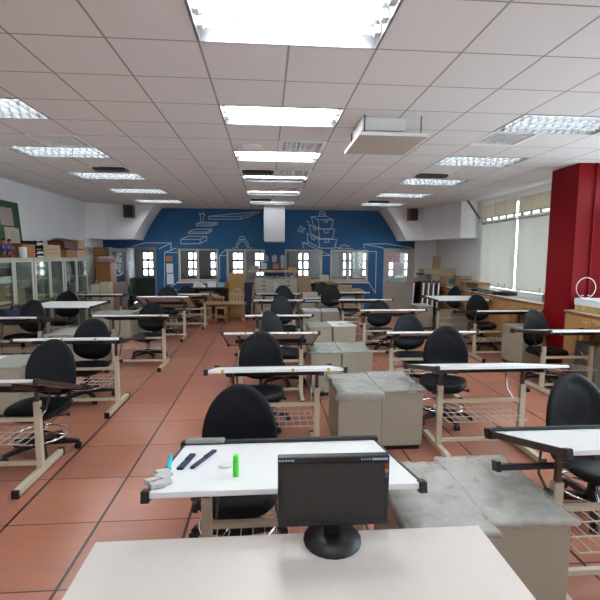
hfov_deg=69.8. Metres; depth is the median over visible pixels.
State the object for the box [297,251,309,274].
window
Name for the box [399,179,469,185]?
ceiling light
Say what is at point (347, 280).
window
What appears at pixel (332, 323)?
paper sheet
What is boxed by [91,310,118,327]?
base cabinet
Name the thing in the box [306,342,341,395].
base cabinet
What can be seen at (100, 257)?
flat box
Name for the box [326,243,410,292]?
drawing
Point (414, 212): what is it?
grille
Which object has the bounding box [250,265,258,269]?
case
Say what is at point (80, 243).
box
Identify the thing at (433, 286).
board
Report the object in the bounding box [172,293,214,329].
table
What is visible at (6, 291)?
cardboard box
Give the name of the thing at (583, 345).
box
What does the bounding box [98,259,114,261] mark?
flat box
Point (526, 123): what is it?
ceiling light
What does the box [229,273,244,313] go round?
cabinet
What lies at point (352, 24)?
ceiling light
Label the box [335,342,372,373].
base cabinet
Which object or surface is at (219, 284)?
box
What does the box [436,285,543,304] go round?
countertop
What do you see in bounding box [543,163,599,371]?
column
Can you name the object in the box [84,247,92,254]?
electrical box
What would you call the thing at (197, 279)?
window
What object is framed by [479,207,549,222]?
window rail
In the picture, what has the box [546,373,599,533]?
office chair
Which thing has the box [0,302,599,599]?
floor
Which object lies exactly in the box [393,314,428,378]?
office chair
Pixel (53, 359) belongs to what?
office chair
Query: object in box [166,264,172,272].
paper sheet
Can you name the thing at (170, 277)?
paper sheet
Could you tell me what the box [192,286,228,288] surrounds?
countertop
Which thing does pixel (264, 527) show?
wire basket
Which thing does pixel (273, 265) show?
picture frame
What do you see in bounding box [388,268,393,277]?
window
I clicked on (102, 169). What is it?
ceiling vent
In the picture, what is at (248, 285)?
leaning board
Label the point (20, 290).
cardboard box
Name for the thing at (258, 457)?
table
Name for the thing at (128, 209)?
grille
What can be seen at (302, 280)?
cardboard box
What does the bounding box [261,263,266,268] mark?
picture
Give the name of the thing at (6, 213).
poster
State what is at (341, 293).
table
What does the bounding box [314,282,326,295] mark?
office chair
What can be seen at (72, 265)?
book
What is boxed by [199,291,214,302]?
cardboard box
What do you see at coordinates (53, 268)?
tall cabinet
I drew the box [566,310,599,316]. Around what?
countertop
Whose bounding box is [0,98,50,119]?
ceiling light
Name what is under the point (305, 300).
board
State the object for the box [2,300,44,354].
office chair
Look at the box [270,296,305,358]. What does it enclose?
office chair
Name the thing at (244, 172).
ceiling vent
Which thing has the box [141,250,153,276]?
window
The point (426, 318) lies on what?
base cabinet
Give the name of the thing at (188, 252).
window
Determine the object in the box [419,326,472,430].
office chair
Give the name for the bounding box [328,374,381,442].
base cabinet
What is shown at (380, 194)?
ceiling light
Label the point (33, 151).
ceiling light
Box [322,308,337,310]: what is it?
paper sheet
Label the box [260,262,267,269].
picture frame
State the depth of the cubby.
10.52 m
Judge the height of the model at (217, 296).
0.240 m
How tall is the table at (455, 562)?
0.720 m
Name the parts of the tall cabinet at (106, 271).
door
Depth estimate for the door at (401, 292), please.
13.69 m
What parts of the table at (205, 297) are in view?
leg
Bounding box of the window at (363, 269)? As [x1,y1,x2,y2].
[362,252,365,277]
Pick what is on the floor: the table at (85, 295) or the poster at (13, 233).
the table at (85, 295)
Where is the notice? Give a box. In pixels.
[166,256,172,261]
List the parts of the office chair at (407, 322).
seat, backrest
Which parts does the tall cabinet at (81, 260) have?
door, door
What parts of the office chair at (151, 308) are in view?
leg, seat, backrest, leg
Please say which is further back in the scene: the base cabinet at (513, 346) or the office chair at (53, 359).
the base cabinet at (513, 346)
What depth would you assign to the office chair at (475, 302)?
8.63 m
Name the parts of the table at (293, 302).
support rail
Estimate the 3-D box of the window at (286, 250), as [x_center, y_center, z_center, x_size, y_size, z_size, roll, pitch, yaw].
[0.111,-1.049,13.425,1.250,1.045,0.210,0,6,-4]
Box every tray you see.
[21,240,42,244]
[35,253,43,257]
[418,268,455,273]
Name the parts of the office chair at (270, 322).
leg, backrest, leg, seat, leg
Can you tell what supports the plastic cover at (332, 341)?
on the base cabinet at (315, 357)
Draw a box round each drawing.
[131,242,178,289]
[180,211,259,243]
[219,249,225,279]
[236,236,248,247]
[298,220,352,248]
[302,211,339,255]
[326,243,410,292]
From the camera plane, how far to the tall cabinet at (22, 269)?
8.18 m
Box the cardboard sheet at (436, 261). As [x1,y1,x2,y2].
[432,256,440,267]
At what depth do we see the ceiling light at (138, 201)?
11.37 m
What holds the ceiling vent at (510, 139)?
in the ceiling
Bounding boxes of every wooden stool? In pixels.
[200,307,212,323]
[214,307,226,323]
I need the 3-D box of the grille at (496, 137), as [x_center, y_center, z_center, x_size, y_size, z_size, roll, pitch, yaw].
[2.472,-1.961,5.190,0.470,0.050,0.380,0,6,-4]
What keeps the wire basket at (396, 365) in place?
on the table at (415, 335)
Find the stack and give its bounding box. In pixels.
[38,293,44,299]
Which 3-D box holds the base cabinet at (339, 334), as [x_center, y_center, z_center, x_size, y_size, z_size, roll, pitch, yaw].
[0.749,0.722,7.814,0.400,0.580,0.652,0,6,-4]
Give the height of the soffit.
0.960 m
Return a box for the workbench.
[202,301,246,321]
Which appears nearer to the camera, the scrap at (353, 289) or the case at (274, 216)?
the case at (274, 216)
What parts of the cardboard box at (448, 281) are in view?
printed panel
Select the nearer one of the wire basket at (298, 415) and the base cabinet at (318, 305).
the wire basket at (298, 415)
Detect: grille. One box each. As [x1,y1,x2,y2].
[37,136,84,145]
[125,206,131,215]
[278,188,299,190]
[280,170,307,175]
[284,142,321,150]
[411,209,417,218]
[480,133,531,143]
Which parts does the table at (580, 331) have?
edge trim, edge trim, leg, post, support rail, stay rod, leg, post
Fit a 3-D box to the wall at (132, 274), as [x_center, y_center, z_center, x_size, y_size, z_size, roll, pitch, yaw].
[-6.269,-1.716,14.728,0.150,2.050,3.480,0,6,-4]
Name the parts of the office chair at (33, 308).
seat, backrest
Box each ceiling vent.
[24,134,95,147]
[88,166,136,173]
[239,169,275,175]
[249,198,272,201]
[274,187,302,191]
[275,170,311,176]
[278,140,326,152]
[364,200,391,202]
[408,172,452,179]
[470,132,542,146]
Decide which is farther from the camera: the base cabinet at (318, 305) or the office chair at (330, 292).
the base cabinet at (318, 305)
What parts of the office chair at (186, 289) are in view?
backrest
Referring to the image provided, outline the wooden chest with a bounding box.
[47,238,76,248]
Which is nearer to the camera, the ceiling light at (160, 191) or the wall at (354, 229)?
the ceiling light at (160, 191)
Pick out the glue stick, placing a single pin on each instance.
(235, 456)
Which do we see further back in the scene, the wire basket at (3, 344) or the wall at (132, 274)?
the wall at (132, 274)
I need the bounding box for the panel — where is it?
[345,115,428,154]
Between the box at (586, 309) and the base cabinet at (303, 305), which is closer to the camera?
the box at (586, 309)
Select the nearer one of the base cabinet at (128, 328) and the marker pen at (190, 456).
the marker pen at (190, 456)
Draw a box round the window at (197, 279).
[177,249,218,282]
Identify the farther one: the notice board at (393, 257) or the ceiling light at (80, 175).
the notice board at (393, 257)
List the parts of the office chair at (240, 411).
leg, leg, seat, backrest, leg, leg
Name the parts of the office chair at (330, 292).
seat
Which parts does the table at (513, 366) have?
edge trim, stay rod, leg, post, edge trim, support rail, stay rod, leg, post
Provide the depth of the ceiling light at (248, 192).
9.99 m
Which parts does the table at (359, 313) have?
leg, edge trim, support rail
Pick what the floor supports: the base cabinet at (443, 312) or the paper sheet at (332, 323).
the base cabinet at (443, 312)
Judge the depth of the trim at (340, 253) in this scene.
15.72 m
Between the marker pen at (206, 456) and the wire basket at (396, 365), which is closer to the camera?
the marker pen at (206, 456)
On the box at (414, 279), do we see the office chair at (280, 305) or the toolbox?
the toolbox
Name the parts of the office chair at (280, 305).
backrest, seat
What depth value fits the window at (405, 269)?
17.38 m
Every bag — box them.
[2,306,20,324]
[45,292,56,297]
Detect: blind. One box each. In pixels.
[480,217,517,289]
[483,198,516,218]
[514,212,549,293]
[519,190,550,211]
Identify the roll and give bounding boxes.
[0,276,11,282]
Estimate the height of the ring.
0.320 m
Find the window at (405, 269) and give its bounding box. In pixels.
[404,253,406,277]
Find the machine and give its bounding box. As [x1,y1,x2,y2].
[498,290,516,295]
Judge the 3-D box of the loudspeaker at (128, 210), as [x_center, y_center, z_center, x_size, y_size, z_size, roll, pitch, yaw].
[-4.719,-2.446,11.877,0.270,0.340,0.222,0,6,-4]
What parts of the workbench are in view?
rail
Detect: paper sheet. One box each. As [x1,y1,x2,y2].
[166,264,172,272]
[167,274,173,283]
[302,308,320,310]
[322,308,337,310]
[326,321,356,326]
[393,263,402,274]
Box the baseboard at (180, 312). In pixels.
[178,310,356,313]
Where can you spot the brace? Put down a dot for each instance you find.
(468, 201)
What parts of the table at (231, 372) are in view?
support rail, edge trim, stay rod, leg, post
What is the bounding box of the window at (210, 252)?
[209,251,216,276]
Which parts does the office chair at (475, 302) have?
backrest, seat, leg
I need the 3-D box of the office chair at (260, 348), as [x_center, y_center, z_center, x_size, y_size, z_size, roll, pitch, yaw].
[-0.440,0.855,4.563,0.609,0.965,0.640,2,6,14]
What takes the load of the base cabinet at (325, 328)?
on the floor
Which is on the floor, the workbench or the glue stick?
the workbench
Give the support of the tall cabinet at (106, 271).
on the floor
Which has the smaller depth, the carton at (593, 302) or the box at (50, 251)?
the carton at (593, 302)
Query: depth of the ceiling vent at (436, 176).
7.38 m
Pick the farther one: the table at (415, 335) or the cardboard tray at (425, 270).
the cardboard tray at (425, 270)
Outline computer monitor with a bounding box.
[278,452,389,559]
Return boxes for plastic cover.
[307,341,342,353]
[327,373,383,400]
[374,371,416,389]
[389,461,484,531]
[433,455,577,527]
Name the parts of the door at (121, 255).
glass pane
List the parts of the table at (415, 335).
edge trim, leg, support rail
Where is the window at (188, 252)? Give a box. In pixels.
[187,251,199,276]
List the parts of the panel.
panel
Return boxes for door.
[109,247,156,310]
[383,248,414,308]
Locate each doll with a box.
[0,238,8,257]
[7,239,14,257]
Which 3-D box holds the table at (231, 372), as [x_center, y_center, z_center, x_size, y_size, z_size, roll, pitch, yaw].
[-0.227,0.954,3.910,1.162,0.904,0.868,0,6,-5]
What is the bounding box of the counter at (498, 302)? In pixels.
[436,285,543,344]
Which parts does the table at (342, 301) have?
support rail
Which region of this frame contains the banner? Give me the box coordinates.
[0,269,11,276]
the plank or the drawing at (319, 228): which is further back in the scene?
the drawing at (319, 228)
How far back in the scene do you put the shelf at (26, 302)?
7.60 m
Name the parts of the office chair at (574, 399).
leg, backrest, leg, seat, leg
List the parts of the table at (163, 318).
leg, support rail, leg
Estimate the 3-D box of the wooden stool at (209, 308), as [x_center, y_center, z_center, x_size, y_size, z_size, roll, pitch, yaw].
[-2.497,0.410,11.445,0.311,0.432,0.311,0,6,-4]
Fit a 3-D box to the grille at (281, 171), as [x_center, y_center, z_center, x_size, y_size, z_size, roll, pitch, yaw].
[-0.103,-2.199,7.388,0.470,0.050,0.380,0,6,-4]
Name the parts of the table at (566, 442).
edge trim, support arm, stay rod, knob, leg, post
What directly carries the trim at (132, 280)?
attached to the wall at (132, 274)
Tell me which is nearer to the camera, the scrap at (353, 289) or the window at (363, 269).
the scrap at (353, 289)
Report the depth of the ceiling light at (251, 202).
11.79 m
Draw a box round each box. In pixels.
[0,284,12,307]
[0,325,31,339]
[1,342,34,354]
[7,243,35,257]
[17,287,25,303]
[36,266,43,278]
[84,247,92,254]
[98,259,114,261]
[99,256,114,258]
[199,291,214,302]
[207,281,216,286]
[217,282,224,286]
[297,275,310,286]
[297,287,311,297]
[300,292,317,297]
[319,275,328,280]
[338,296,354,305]
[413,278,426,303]
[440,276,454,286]
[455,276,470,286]
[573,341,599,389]
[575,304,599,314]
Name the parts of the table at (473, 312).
edge trim, leg, support rail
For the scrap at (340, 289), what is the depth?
12.83 m
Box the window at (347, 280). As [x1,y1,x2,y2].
[330,250,368,282]
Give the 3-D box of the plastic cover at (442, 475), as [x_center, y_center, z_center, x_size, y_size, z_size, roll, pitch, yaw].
[0.655,1.008,2.223,0.443,0.042,0.682,0,6,-4]
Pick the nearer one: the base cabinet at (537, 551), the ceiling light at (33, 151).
the base cabinet at (537, 551)
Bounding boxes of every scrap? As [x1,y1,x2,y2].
[337,287,350,290]
[338,285,351,287]
[351,288,362,290]
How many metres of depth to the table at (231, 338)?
5.42 m
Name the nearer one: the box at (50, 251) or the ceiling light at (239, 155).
the ceiling light at (239, 155)
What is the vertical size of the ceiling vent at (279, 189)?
0.133 m
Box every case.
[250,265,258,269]
[264,206,284,241]
[517,292,544,300]
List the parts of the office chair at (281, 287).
backrest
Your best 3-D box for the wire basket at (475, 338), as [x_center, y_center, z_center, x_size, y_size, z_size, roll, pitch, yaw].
[3.518,0.706,7.738,0.760,0.009,0.366,0,6,-4]
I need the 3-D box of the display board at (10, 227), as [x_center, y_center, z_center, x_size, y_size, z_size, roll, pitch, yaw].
[-5.455,-1.298,7.796,0.103,1.059,1.360,0,6,-4]
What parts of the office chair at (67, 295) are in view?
seat, backrest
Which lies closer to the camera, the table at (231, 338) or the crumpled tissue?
the crumpled tissue
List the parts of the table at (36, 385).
support rail, post, leg, knob, stay rod, edge trim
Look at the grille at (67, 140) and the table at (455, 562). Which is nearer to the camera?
the table at (455, 562)
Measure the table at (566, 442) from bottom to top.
0.949 m
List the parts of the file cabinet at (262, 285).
drawer, drawer, drawer, drawer, drawer, drawer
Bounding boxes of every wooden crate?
[60,250,76,256]
[77,250,85,256]
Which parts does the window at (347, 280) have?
sill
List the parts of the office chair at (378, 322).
backrest, seat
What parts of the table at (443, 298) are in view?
leg, edge trim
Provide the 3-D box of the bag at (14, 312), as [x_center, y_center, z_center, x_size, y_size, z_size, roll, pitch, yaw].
[-4.840,0.257,7.318,0.300,0.309,0.300,0,6,-4]
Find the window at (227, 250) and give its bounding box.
[226,249,264,282]
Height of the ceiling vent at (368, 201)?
0.175 m
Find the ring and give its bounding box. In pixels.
[576,277,595,298]
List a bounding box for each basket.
[0,347,34,352]
[0,426,47,444]
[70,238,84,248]
[76,375,120,384]
[113,344,160,348]
[216,527,300,536]
[273,410,315,426]
[393,365,431,372]
[434,406,527,422]
[435,322,466,324]
[470,337,501,341]
[547,363,596,370]
[570,511,599,553]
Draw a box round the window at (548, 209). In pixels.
[487,198,549,293]
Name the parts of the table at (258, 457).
edge trim, knob, leg, stay rod, leg, edge trim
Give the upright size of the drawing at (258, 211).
1.024 m
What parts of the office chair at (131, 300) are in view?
backrest, seat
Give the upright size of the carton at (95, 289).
1.050 m
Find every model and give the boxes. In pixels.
[205,294,224,302]
[229,287,244,302]
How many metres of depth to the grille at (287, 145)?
5.62 m
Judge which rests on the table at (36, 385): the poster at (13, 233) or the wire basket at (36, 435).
the wire basket at (36, 435)
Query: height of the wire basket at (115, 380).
0.009 m
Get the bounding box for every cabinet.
[0,258,37,354]
[0,354,47,416]
[33,257,66,333]
[43,328,76,350]
[60,257,88,325]
[71,328,111,362]
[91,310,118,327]
[94,247,111,279]
[95,262,117,309]
[110,310,138,336]
[137,308,148,331]
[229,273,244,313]
[254,278,296,314]
[299,303,315,325]
[301,309,320,331]
[306,322,331,350]
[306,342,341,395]
[316,303,332,308]
[319,309,339,321]
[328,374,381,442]
[331,326,355,341]
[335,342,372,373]
[366,372,423,449]
[374,464,495,544]
[409,303,432,328]
[438,457,573,599]
[439,309,467,337]
[501,323,542,362]
[562,310,599,372]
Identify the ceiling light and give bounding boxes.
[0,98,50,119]
[3,146,111,157]
[65,172,145,179]
[105,188,167,193]
[131,199,182,202]
[185,0,402,49]
[219,105,344,127]
[234,151,320,162]
[242,176,308,182]
[246,191,300,195]
[250,201,294,204]
[359,203,404,205]
[375,193,431,197]
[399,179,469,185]
[433,156,528,166]
[493,114,599,134]
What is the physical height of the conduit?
3.210 m
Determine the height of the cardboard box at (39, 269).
0.260 m
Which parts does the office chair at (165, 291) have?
backrest, seat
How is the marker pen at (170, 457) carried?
on the table at (258, 457)
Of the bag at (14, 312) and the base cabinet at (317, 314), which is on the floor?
the base cabinet at (317, 314)
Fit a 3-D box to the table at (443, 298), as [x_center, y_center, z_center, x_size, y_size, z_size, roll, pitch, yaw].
[3.404,0.389,9.487,1.182,0.931,0.880,0,6,-4]
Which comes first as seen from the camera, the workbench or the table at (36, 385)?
the table at (36, 385)
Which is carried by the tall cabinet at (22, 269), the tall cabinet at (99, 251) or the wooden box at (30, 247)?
the wooden box at (30, 247)
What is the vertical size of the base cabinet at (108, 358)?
0.580 m
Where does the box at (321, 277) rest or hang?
on the scrap
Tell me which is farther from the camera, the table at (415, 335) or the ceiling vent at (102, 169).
the ceiling vent at (102, 169)
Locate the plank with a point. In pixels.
(253, 283)
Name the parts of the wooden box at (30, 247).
lid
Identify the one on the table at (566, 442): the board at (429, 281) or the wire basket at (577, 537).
the wire basket at (577, 537)
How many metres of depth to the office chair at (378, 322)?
8.54 m
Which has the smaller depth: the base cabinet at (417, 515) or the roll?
the base cabinet at (417, 515)
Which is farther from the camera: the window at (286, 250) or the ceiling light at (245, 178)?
the window at (286, 250)
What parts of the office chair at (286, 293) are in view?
backrest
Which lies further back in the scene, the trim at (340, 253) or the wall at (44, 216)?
the trim at (340, 253)
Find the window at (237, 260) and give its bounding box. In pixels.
[232,251,243,272]
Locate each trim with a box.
[130,277,136,301]
[136,278,406,301]
[286,251,288,277]
[337,251,343,278]
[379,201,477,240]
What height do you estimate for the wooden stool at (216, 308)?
0.432 m
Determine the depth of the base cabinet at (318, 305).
10.90 m
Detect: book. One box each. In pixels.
[70,263,74,274]
[72,283,75,292]
[193,281,205,286]
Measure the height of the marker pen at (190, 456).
0.064 m
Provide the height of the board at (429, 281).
1.139 m
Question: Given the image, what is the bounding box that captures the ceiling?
[0,0,599,210]
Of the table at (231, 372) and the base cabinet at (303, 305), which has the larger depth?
the base cabinet at (303, 305)
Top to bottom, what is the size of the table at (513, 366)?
0.902 m
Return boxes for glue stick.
[233,454,238,476]
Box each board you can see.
[0,200,21,254]
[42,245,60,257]
[245,282,252,314]
[300,296,320,298]
[303,300,320,301]
[389,253,399,262]
[411,281,420,302]
[421,280,425,302]
[426,280,430,304]
[431,280,434,305]
[433,280,439,323]
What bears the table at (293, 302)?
on the floor
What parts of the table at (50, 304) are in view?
leg, edge trim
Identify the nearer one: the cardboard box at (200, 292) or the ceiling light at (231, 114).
the ceiling light at (231, 114)
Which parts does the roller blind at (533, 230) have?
rod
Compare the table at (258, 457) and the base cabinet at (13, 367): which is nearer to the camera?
the table at (258, 457)
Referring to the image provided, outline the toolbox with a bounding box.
[416,273,428,277]
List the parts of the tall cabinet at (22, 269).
door, door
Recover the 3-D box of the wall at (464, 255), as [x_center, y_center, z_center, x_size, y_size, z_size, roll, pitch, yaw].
[4.965,-0.545,6.273,0.140,3.460,15.000,0,6,-4]
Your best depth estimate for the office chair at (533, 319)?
6.30 m
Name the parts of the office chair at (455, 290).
seat, backrest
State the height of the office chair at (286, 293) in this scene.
1.025 m
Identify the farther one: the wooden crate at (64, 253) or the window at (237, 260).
the window at (237, 260)
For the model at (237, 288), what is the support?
on the workbench
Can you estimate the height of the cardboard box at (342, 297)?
0.270 m
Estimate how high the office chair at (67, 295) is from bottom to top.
1.065 m
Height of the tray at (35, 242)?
0.085 m
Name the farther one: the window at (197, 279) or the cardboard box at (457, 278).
the window at (197, 279)
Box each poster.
[0,207,13,225]
[4,227,20,244]
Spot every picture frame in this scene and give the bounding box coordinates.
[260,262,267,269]
[270,262,280,269]
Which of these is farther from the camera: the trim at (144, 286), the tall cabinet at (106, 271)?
the trim at (144, 286)
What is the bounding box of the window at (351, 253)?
[343,252,352,277]
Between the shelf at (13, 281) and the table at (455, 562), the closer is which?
the table at (455, 562)
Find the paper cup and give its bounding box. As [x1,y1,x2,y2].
[18,247,26,257]
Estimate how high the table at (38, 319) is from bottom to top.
0.909 m
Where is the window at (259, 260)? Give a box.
[254,251,262,276]
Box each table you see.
[0,316,66,352]
[0,378,86,499]
[9,336,144,418]
[41,300,110,332]
[62,525,535,599]
[76,293,135,320]
[90,314,181,372]
[135,296,196,342]
[140,435,427,537]
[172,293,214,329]
[204,363,347,436]
[221,331,320,401]
[243,314,313,364]
[252,299,304,324]
[255,293,301,324]
[330,299,393,334]
[334,292,370,327]
[348,309,426,351]
[367,330,478,398]
[403,361,573,461]
[422,295,490,340]
[427,274,455,319]
[453,310,543,362]
[484,425,599,599]
[510,328,599,394]
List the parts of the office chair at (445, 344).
leg, leg, seat, backrest, leg, leg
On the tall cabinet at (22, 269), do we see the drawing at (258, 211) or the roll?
the roll
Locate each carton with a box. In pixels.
[91,285,101,311]
[101,281,113,309]
[574,298,599,307]
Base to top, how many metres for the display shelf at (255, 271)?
0.235 m
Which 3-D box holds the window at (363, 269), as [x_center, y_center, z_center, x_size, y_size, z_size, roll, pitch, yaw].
[2.710,-1.420,17.261,0.480,1.040,0.080,0,6,-4]
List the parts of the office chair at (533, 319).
leg, backrest, seat, leg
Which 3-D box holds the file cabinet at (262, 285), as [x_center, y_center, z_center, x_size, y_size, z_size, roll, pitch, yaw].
[-0.723,-0.072,12.746,1.220,1.140,0.830,0,6,-4]
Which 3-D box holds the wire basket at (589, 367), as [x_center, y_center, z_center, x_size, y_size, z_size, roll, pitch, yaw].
[3.577,0.905,5.795,0.620,0.009,0.366,0,6,-4]
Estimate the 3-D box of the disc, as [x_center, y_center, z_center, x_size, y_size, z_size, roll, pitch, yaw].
[-0.355,0.791,2.055,0.067,0.024,0.066,1,6,3]
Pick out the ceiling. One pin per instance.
(134, 80)
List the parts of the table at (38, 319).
support rail, leg, edge trim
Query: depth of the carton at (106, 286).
10.90 m
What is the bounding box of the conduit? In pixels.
[587,163,597,296]
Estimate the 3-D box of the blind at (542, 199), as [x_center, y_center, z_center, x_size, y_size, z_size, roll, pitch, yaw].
[4.688,-1.922,8.343,0.050,0.335,1.430,0,6,-4]
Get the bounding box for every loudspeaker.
[123,205,134,217]
[407,208,417,220]
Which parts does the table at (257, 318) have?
support rail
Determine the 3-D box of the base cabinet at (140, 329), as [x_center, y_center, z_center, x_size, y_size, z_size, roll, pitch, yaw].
[-3.558,0.476,10.100,0.400,0.560,0.652,0,6,-4]
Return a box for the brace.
[467,200,481,221]
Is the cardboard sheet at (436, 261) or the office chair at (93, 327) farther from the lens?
the cardboard sheet at (436, 261)
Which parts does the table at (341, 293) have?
support rail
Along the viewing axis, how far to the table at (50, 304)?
7.88 m
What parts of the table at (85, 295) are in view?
leg, support rail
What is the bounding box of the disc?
[219,463,232,468]
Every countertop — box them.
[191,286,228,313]
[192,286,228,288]
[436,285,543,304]
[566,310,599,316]
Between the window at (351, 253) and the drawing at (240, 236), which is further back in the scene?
the window at (351, 253)
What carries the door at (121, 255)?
in the wall at (354, 229)
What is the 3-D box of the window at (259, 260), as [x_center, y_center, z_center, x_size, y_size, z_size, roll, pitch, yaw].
[-1.578,-1.411,16.949,0.480,1.040,0.050,0,6,-4]
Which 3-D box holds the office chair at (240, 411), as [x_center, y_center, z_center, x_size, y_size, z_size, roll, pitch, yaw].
[-0.402,1.060,2.631,0.609,0.950,0.640,2,6,14]
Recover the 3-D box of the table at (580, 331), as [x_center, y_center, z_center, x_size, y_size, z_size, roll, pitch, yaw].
[3.576,0.778,5.803,1.082,0.908,0.877,0,6,-4]
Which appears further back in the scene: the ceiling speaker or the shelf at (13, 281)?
the shelf at (13, 281)
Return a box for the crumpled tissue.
[144,468,172,488]
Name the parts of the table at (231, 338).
leg, edge trim, support rail, leg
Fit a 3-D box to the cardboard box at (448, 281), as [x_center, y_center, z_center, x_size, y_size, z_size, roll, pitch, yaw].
[4.107,-0.517,11.729,0.381,0.280,0.452,0,6,-4]
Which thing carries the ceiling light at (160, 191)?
attached to the ceiling
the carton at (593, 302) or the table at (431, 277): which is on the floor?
the table at (431, 277)
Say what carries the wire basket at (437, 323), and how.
on the table at (443, 298)
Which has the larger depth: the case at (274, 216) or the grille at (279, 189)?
the case at (274, 216)
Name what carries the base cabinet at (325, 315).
on the floor
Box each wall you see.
[0,178,102,311]
[103,208,436,310]
[128,248,135,277]
[436,182,551,290]
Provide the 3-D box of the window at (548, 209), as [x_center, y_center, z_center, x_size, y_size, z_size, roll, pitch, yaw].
[4.738,-1.161,9.227,0.060,2.040,3.020,0,6,-4]
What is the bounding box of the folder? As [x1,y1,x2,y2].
[60,248,83,249]
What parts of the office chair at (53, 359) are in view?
leg, leg, seat, leg, backrest, leg, leg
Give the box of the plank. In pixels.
[251,283,254,319]
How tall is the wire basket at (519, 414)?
0.009 m
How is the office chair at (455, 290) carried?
on the floor
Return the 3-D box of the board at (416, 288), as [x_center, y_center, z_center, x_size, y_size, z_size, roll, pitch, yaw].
[3.120,0.060,11.671,0.151,1.139,0.816,3,7,26]
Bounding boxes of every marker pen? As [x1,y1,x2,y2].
[166,453,172,470]
[177,453,195,469]
[190,449,216,468]
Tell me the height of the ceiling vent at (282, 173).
0.133 m
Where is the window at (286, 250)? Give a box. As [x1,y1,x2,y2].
[285,249,321,282]
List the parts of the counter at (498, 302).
door, door, door, door, door, door, door, door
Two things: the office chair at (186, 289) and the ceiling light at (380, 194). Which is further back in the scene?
the office chair at (186, 289)
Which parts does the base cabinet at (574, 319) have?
door, door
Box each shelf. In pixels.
[0,280,30,283]
[0,302,26,308]
[248,270,297,277]
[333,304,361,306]
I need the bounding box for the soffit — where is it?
[85,202,161,239]
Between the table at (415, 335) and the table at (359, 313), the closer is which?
the table at (415, 335)
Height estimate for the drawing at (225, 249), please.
0.969 m
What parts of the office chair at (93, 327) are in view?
leg, seat, leg, backrest, leg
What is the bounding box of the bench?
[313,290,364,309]
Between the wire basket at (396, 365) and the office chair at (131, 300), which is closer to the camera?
the wire basket at (396, 365)
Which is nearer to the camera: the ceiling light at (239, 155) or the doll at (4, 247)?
the ceiling light at (239, 155)
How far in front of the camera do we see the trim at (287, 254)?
15.56 m
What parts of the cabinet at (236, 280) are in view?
panel, panel, panel, panel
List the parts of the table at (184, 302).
support rail, leg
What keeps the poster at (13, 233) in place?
attached to the display board at (10, 227)
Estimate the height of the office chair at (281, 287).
1.005 m
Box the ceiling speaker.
[241,144,260,149]
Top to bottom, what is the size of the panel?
0.214 m
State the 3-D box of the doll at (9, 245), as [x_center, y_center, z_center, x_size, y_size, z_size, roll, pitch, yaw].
[-5.155,-0.918,7.637,0.107,0.335,0.137,0,6,-4]
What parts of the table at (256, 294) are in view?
support rail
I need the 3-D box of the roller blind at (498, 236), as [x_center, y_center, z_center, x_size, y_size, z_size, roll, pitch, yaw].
[4.555,-1.070,9.958,0.075,1.550,1.480,0,6,-4]
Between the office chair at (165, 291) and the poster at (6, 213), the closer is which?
the poster at (6, 213)
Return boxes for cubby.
[459,281,489,289]
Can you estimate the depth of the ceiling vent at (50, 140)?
5.38 m
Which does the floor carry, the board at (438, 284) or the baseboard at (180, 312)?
the board at (438, 284)
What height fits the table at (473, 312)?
0.914 m
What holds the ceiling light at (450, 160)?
attached to the ceiling
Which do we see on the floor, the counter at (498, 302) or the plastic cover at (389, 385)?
the counter at (498, 302)
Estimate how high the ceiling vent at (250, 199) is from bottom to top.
0.175 m
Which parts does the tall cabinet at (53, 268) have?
door, door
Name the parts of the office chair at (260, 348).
backrest, seat, leg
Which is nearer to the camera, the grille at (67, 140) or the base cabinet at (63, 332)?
the grille at (67, 140)
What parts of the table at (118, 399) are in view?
edge trim, support rail, post, leg, edge trim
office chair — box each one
[0,339,81,460]
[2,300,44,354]
[50,291,79,326]
[66,318,114,404]
[128,285,143,309]
[131,302,167,358]
[155,286,182,335]
[174,285,197,322]
[189,384,289,537]
[239,331,289,433]
[261,311,305,387]
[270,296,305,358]
[274,285,291,324]
[276,289,297,325]
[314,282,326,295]
[320,284,341,311]
[366,300,395,349]
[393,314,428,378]
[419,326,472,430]
[432,286,460,329]
[466,295,497,350]
[523,309,568,387]
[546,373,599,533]
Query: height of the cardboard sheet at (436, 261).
0.361 m
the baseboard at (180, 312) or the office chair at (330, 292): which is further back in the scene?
the baseboard at (180, 312)

